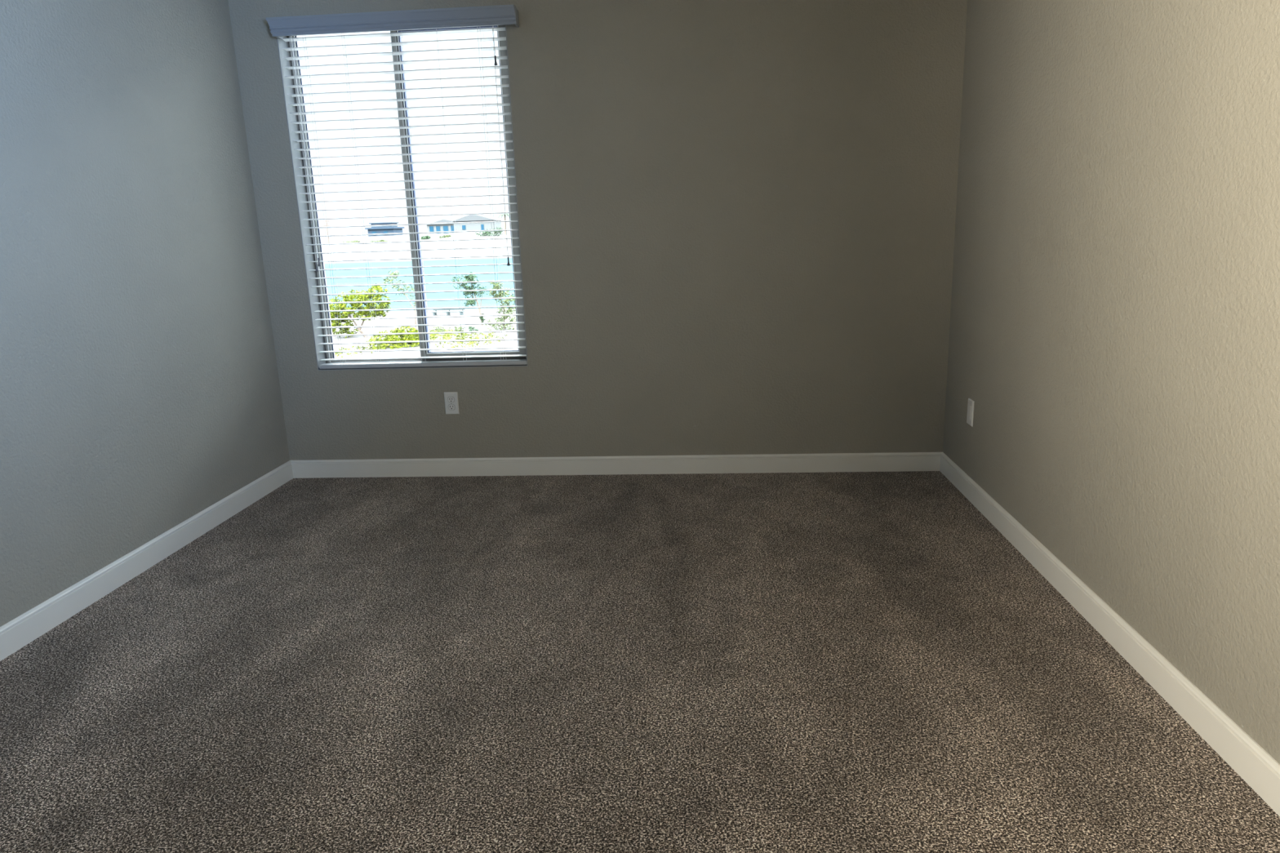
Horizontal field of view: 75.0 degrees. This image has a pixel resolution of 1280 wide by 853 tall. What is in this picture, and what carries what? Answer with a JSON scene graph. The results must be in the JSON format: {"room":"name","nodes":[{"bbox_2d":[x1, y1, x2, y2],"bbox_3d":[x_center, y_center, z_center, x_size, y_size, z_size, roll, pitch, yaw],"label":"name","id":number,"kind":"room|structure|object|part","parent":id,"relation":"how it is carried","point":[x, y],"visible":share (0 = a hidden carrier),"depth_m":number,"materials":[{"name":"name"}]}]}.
{"room":"empty bedroom","nodes":[
{"label":"empty bedroom","id":0,"kind":"room"},
{"bbox_2d":[0,0,289,626],"bbox_3d":[-2.125,-0.445,1.559,0.150,2.760,5.200,-1,13,4],"label":"wall","id":1,"kind":"structure","parent":0,"point":[140,391],"depth_m":3.11,"materials":[{"name":"paint"}]},
{"bbox_2d":[0,460,293,661],"bbox_3d":[-2.001,0.830,1.858,0.014,0.094,5.200,-1,13,4],"label":"baseboard","id":2,"kind":"structure","parent":1,"relation":"attached to","point":[26,628],"depth_m":3.10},
{"bbox_2d":[227,0,967,460],"bbox_3d":[-0.203,-1.097,4.025,3.640,2.760,0.150,-1,13,4],"label":"wall","id":3,"kind":"structure","parent":0,"point":[737,218],"depth_m":3.96,"materials":[{"name":"paint"}]},
{"bbox_2d":[276,24,528,370],"bbox_3d":[-1.121,-1.112,4.086,1.083,1.650,0.150,-1,13,4],"label":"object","id":4,"kind":"object","parent":3,"relation":"attached to","point":[282,43],"visible":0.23,"depth_m":4.09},
{"bbox_2d":[285,24,526,363],"bbox_3d":[-1.118,-1.120,4.120,1.075,1.642,0.072,-1,13,4],"label":"window","id":5,"kind":"structure","parent":4,"relation":"in","point":[508,136],"depth_m":4.13,"materials":[{"name":"plastic"}]},
{"bbox_3d":[-1.118,-1.122,4.126,1.075,1.642,0.058,-1,13,4],"label":"frame","id":6,"kind":"part","parent":5,"relation":"part of","materials":[{"name":"plastic"}]},
{"bbox_3d":[-1.373,-1.119,4.149,0.523,1.602,0.042,-1,13,4],"label":"fixed sash","id":7,"kind":"part","parent":5,"relation":"part of","materials":[{"name":"plastic"}]},
{"bbox_2d":[266,4,527,368],"bbox_3d":[-1.095,-1.093,3.995,1.145,1.636,0.142,-1,13,4],"label":"window blind","id":8,"kind":"object","parent":5,"relation":"attached to","point":[496,15],"visible":0.96,"depth_m":3.95,"materials":[{"name":"white plastic"}]},
{"bbox_3d":[-1.605,-1.308,3.975,0.002,1.037,0.017,-4,14,-10],"label":"pull cord","id":9,"kind":"part","parent":8,"relation":"part of","materials":[{"name":"white fabric"}]},
{"bbox_3d":[-1.590,-1.320,3.971,0.002,1.013,0.017,-4,14,-10],"label":"pull cord","id":10,"kind":"part","parent":8,"relation":"part of","materials":[{"name":"white fabric"}]},
{"bbox_3d":[-1.539,-1.071,4.075,0.005,1.550,0.055,-1,13,4],"label":"ladder cord","id":11,"kind":"part","parent":8,"relation":"part of","materials":[{"name":"white fabric"}]},
{"bbox_3d":[-1.528,-1.064,4.048,0.002,1.550,0.002,-10,16,-31],"label":"lift cord","id":12,"kind":"part","parent":8,"relation":"part of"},
{"bbox_3d":[-1.343,-1.067,4.034,0.001,1.550,0.002,-1,13,4],"label":"lift cord","id":13,"kind":"part","parent":8,"relation":"part of","materials":[{"name":"white fabric"}]},
{"bbox_3d":[-1.355,-1.073,4.062,0.005,1.550,0.055,-1,13,4],"label":"ladder cord","id":14,"kind":"part","parent":8,"relation":"part of","materials":[{"name":"white fabric"}]},
{"bbox_3d":[-1.122,-1.077,4.045,0.005,1.550,0.055,-1,13,4],"label":"ladder cord","id":15,"kind":"part","parent":8,"relation":"part of","materials":[{"name":"white fabric"}]},
{"bbox_3d":[-1.095,-0.316,4.224,1.069,0.019,0.058,-1,13,4],"label":"rail","id":16,"kind":"part","parent":8,"relation":"part of","materials":[{"name":"white plastic"}]},
{"bbox_3d":[-0.908,-1.080,4.029,0.005,1.550,0.055,-1,13,4],"label":"ladder cord","id":17,"kind":"part","parent":8,"relation":"part of","materials":[{"name":"white fabric"}]},
{"bbox_3d":[-0.718,-1.077,3.988,0.002,1.550,0.002,-10,16,-31],"label":"lift cord","id":18,"kind":"part","parent":8,"relation":"part of","materials":[{"name":"white fabric"}]},
{"bbox_3d":[-0.705,-1.083,4.014,0.005,1.550,0.055,-1,13,4],"label":"ladder cord","id":19,"kind":"part","parent":8,"relation":"part of","materials":[{"name":"white fabric"}]},
{"bbox_3d":[-0.653,-1.323,3.905,0.006,1.037,0.017,-1,13,4],"label":"pull cord","id":20,"kind":"part","parent":8,"relation":"part of","materials":[{"name":"white fabric"}]},
{"bbox_3d":[-0.875,-1.121,4.089,0.548,1.606,0.026,-1,13,4],"label":"sliding sash","id":21,"kind":"part","parent":5,"relation":"part of","materials":[{"name":"plastic"}]},
{"bbox_2d":[444,391,459,414],"bbox_3d":[-0.957,-0.118,4.232,0.070,0.114,0.008,-1,13,4],"label":"wall outlet","id":22,"kind":"object","parent":3,"relation":"attached to","point":[451,403],"visible":1,"depth_m":4.23,"materials":[{"name":"plastic"}]},
{"bbox_2d":[447,396,454,402],"bbox_3d":[-0.957,-0.136,4.225,0.037,0.031,0.002,-1,13,4],"label":"receptacle","id":23,"kind":"object","parent":22,"relation":"attached to","point":[450,399],"depth_m":4.22,"materials":[{"name":"plastic"}]},
{"bbox_2d":[448,404,455,409],"bbox_3d":[-0.956,-0.099,4.235,0.037,0.031,0.001,-1,13,4],"label":"receptacle","id":24,"kind":"object","parent":22,"relation":"attached to","point":[451,406],"depth_m":4.23,"materials":[{"name":"plastic"}]},
{"bbox_2d":[290,452,942,478],"bbox_3d":[-0.167,0.199,4.251,3.340,0.094,0.014,-1,13,4],"label":"baseboard","id":25,"kind":"structure","parent":3,"relation":"attached to","point":[895,461],"depth_m":4.24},
{"bbox_2d":[0,471,1279,852],"bbox_3d":[-0.342,0.990,1.703,3.640,0.250,5.350,-1,13,4],"label":"floor","id":26,"kind":"structure","parent":0,"point":[833,662],"depth_m":2.28,"materials":[{"name":"carpet"}]},
{"bbox_2d":[942,0,1279,764],"bbox_3d":[1.355,-0.498,1.303,0.150,2.760,5.200,-1,13,4],"label":"wall","id":27,"kind":"structure","parent":0,"point":[1114,340],"depth_m":2.28,"materials":[{"name":"paint"}]},
{"bbox_2d":[966,398,974,426],"bbox_3d":[1.458,-0.062,3.685,0.008,0.114,0.070,-1,13,4],"label":"wall plate","id":28,"kind":"object","parent":27,"relation":"attached to","point":[971,402],"visible":1,"depth_m":3.67,"materials":[{"name":"plastic"}]},
{"bbox_2d":[939,452,1279,817],"bbox_3d":[1.316,0.780,1.614,0.014,0.094,5.200,-1,13,4],"label":"baseboard","id":29,"kind":"structure","parent":27,"relation":"attached to","point":[1251,762],"depth_m":2.24,"materials":[{"name":"white wood"}]},
{"label":"outside","id":30,"kind":"structure","parent":0,"visible":0},
{"bbox_2d":[321,231,511,263],"bbox_3d":[-52.266,-63.936,286.280,460.000,5.954,270.000,-1,13,4],"label":"bank","id":31,"kind":"object","parent":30,"point":[462,235],"visible":0.12,"depth_m":187.88,"materials":[{"name":"white"}]},
{"bbox_2d":[323,219,328,243],"bbox_3d":[-76.492,-47.269,204.354,1.600,7.100,0.280,-1,13,4],"label":"utility pole","id":32,"kind":"object","parent":31,"relation":"on","point":[326,225],"visible":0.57,"depth_m":203.92,"materials":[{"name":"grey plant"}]},
{"bbox_2d":[342,240,359,242],"bbox_3d":[-70.906,-45.104,204.537,5.043,1.334,3.618,-1,13,4],"label":"bush","id":33,"kind":"object","parent":31,"relation":"on","point":[353,241],"visible":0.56,"depth_m":203.99,"materials":[{"name":"green plant"}]},
{"bbox_2d":[370,239,387,242],"bbox_3d":[-63.956,-45.163,203.991,4.541,1.172,3.425,-1,13,4],"label":"bush","id":34,"kind":"object","parent":31,"relation":"on","point":[383,240],"visible":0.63,"depth_m":203.64,"materials":[{"name":"green plant"}]},
{"bbox_2d":[364,222,404,236],"bbox_3d":[-78.417,-59.757,257.101,9.000,6.000,9.100,-1,13,4],"label":"house","id":35,"kind":"structure","parent":31,"relation":"on","point":[375,229],"depth_m":253.31,"materials":[{"name":"blue stone"}]},
{"bbox_2d":[420,235,431,239],"bbox_3d":[-53.774,-46.979,207.916,3.504,1.365,2.454,-1,13,4],"label":"bush","id":36,"kind":"object","parent":31,"relation":"on","point":[422,237],"visible":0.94,"depth_m":207.51,"materials":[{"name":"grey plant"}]},
{"bbox_2d":[426,218,454,233],"bbox_3d":[-63.074,-65.117,275.924,13.000,6.700,10.200,-1,13,4],"label":"house","id":37,"kind":"structure","parent":31,"relation":"on","point":[430,228],"depth_m":271.43,"materials":[{"name":"paint"}]},
{"bbox_2d":[439,233,451,238],"bbox_3d":[-48.721,-47.374,208.537,3.407,1.500,2.406,-1,13,4],"label":"bush","id":38,"kind":"object","parent":31,"relation":"on","point":[446,235],"visible":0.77,"depth_m":208.17,"materials":[{"name":"green plant"}]},
{"bbox_2d":[453,214,502,232],"bbox_3d":[-48.033,-59.214,247.427,13.000,7.500,10.200,-1,13,4],"label":"house","id":39,"kind":"structure","parent":31,"relation":"on","point":[470,218],"depth_m":242.90,"materials":[{"name":"paint"}]},
{"bbox_2d":[475,229,492,236],"bbox_3d":[-38.718,-47.751,206.721,4.498,2.296,3.342,-1,13,4],"label":"bush","id":40,"kind":"object","parent":31,"relation":"on","point":[483,233],"visible":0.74,"depth_m":206.14,"materials":[{"name":"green plant"}]},
{"bbox_2d":[487,226,503,235],"bbox_3d":[-35.509,-47.495,204.522,4.138,2.818,3.059,-1,13,4],"label":"bush","id":41,"kind":"object","parent":31,"relation":"on","point":[495,232],"visible":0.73,"depth_m":204.39,"materials":[{"name":"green plant"}]},
{"bbox_2d":[497,213,509,234],"bbox_3d":[-33.505,-49.589,208.007,3.733,6.784,3.772,-1,13,4],"label":"palm tree","id":42,"kind":"object","parent":31,"relation":"on","point":[504,215],"visible":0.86,"depth_m":207.58,"materials":[{"name":"green plant"}]},
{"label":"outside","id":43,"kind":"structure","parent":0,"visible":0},
{"bbox_2d":[332,308,518,358],"bbox_3d":[-39.547,-2.195,37.468,260.000,1.610,59.800,-1,13,4],"label":"ground","id":44,"kind":"structure","parent":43,"point":[486,311],"depth_m":41.08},
{"bbox_2d":[328,283,391,337],"bbox_3d":[-13.262,-5.367,38.887,3.340,2.552,1.883,-1,13,4],"label":"tree","id":45,"kind":"object","parent":44,"relation":"on","point":[382,305],"visible":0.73,"depth_m":38.68,"materials":[{"name":"green plant"}]},
{"bbox_2d":[361,326,419,350],"bbox_3d":[-10.221,-3.567,34.671,2.641,1.250,2.674,-1,13,4],"label":"shrub","id":46,"kind":"object","parent":44,"relation":"on","point":[390,337],"visible":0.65,"depth_m":34.59,"materials":[{"name":"green plant"}]},
{"bbox_2d":[380,269,416,327],"bbox_3d":[-12.059,-6.556,42.656,2.335,2.950,1.076,-1,13,4],"label":"tree","id":47,"kind":"object","parent":44,"relation":"on","point":[392,273],"visible":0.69,"depth_m":42.48,"materials":[{"name":"green plant"}]},
{"bbox_2d":[334,328,508,358],"bbox_3d":[-9.289,-3.644,36.167,6.856,0.340,9.029,2,14,16],"label":"grass","id":48,"kind":"structure","parent":44,"relation":"on","point":[432,335],"depth_m":36.80,"materials":[{"name":"green plant"}]},
{"bbox_2d":[429,325,444,332],"bbox_3d":[-9.740,-4.643,40.058,0.867,0.363,0.650,-1,13,4],"label":"bush","id":49,"kind":"object","parent":44,"relation":"on","point":[438,327],"visible":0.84,"depth_m":40.02,"materials":[{"name":"green plant"}]},
{"bbox_2d":[431,308,465,315],"bbox_3d":[-11.206,-6.676,48.779,1.900,0.440,0.480,-1,13,4],"label":"bench","id":50,"kind":"object","parent":44,"relation":"on","point":[435,312],"visible":0.71,"depth_m":48.78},
{"bbox_3d":[-11.210,-6.705,48.726,1.900,0.040,0.390,-1,13,4],"label":"seat","id":51,"kind":"part","parent":50,"relation":"part of","materials":[{"name":"white"}]},
{"bbox_3d":[-11.198,-6.882,48.930,1.900,0.110,0.030,-1,13,4],"label":"backrest","id":52,"kind":"part","parent":50,"relation":"part of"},
{"bbox_2d":[447,325,462,331],"bbox_3d":[-8.826,-4.636,39.991,0.876,0.357,0.572,-1,13,4],"label":"bush","id":53,"kind":"object","parent":44,"relation":"on","point":[455,326],"visible":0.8,"depth_m":39.93,"materials":[{"name":"green plant"}]},
{"bbox_2d":[451,271,487,325],"bbox_3d":[-8.640,-6.481,42.412,1.968,2.707,1.045,-1,13,4],"label":"tree","id":54,"kind":"object","parent":44,"relation":"on","point":[471,277],"visible":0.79,"depth_m":42.22,"materials":[{"name":"green plant"}]},
{"bbox_2d":[462,326,478,331],"bbox_3d":[-8.071,-4.612,39.741,0.784,0.352,0.626,-1,13,4],"label":"bush","id":55,"kind":"object","parent":44,"relation":"on","point":[470,328],"visible":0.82,"depth_m":39.69,"materials":[{"name":"green plant"}]},
{"bbox_2d":[484,280,516,330],"bbox_3d":[-6.669,-5.871,40.399,1.905,2.505,1.441,-1,13,4],"label":"tree","id":56,"kind":"object","parent":44,"relation":"on","point":[510,309],"visible":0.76,"depth_m":40.23,"materials":[{"name":"green plant"}]},
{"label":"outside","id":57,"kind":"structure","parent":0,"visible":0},
{"bbox_2d":[324,257,515,312],"bbox_3d":[-64.418,-19.121,111.834,460.000,0.980,111.000,-1,13,4],"label":"lake","id":58,"kind":"structure","parent":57,"point":[482,268],"depth_m":93.14,"materials":[{"name":"liquid"}]}
]}

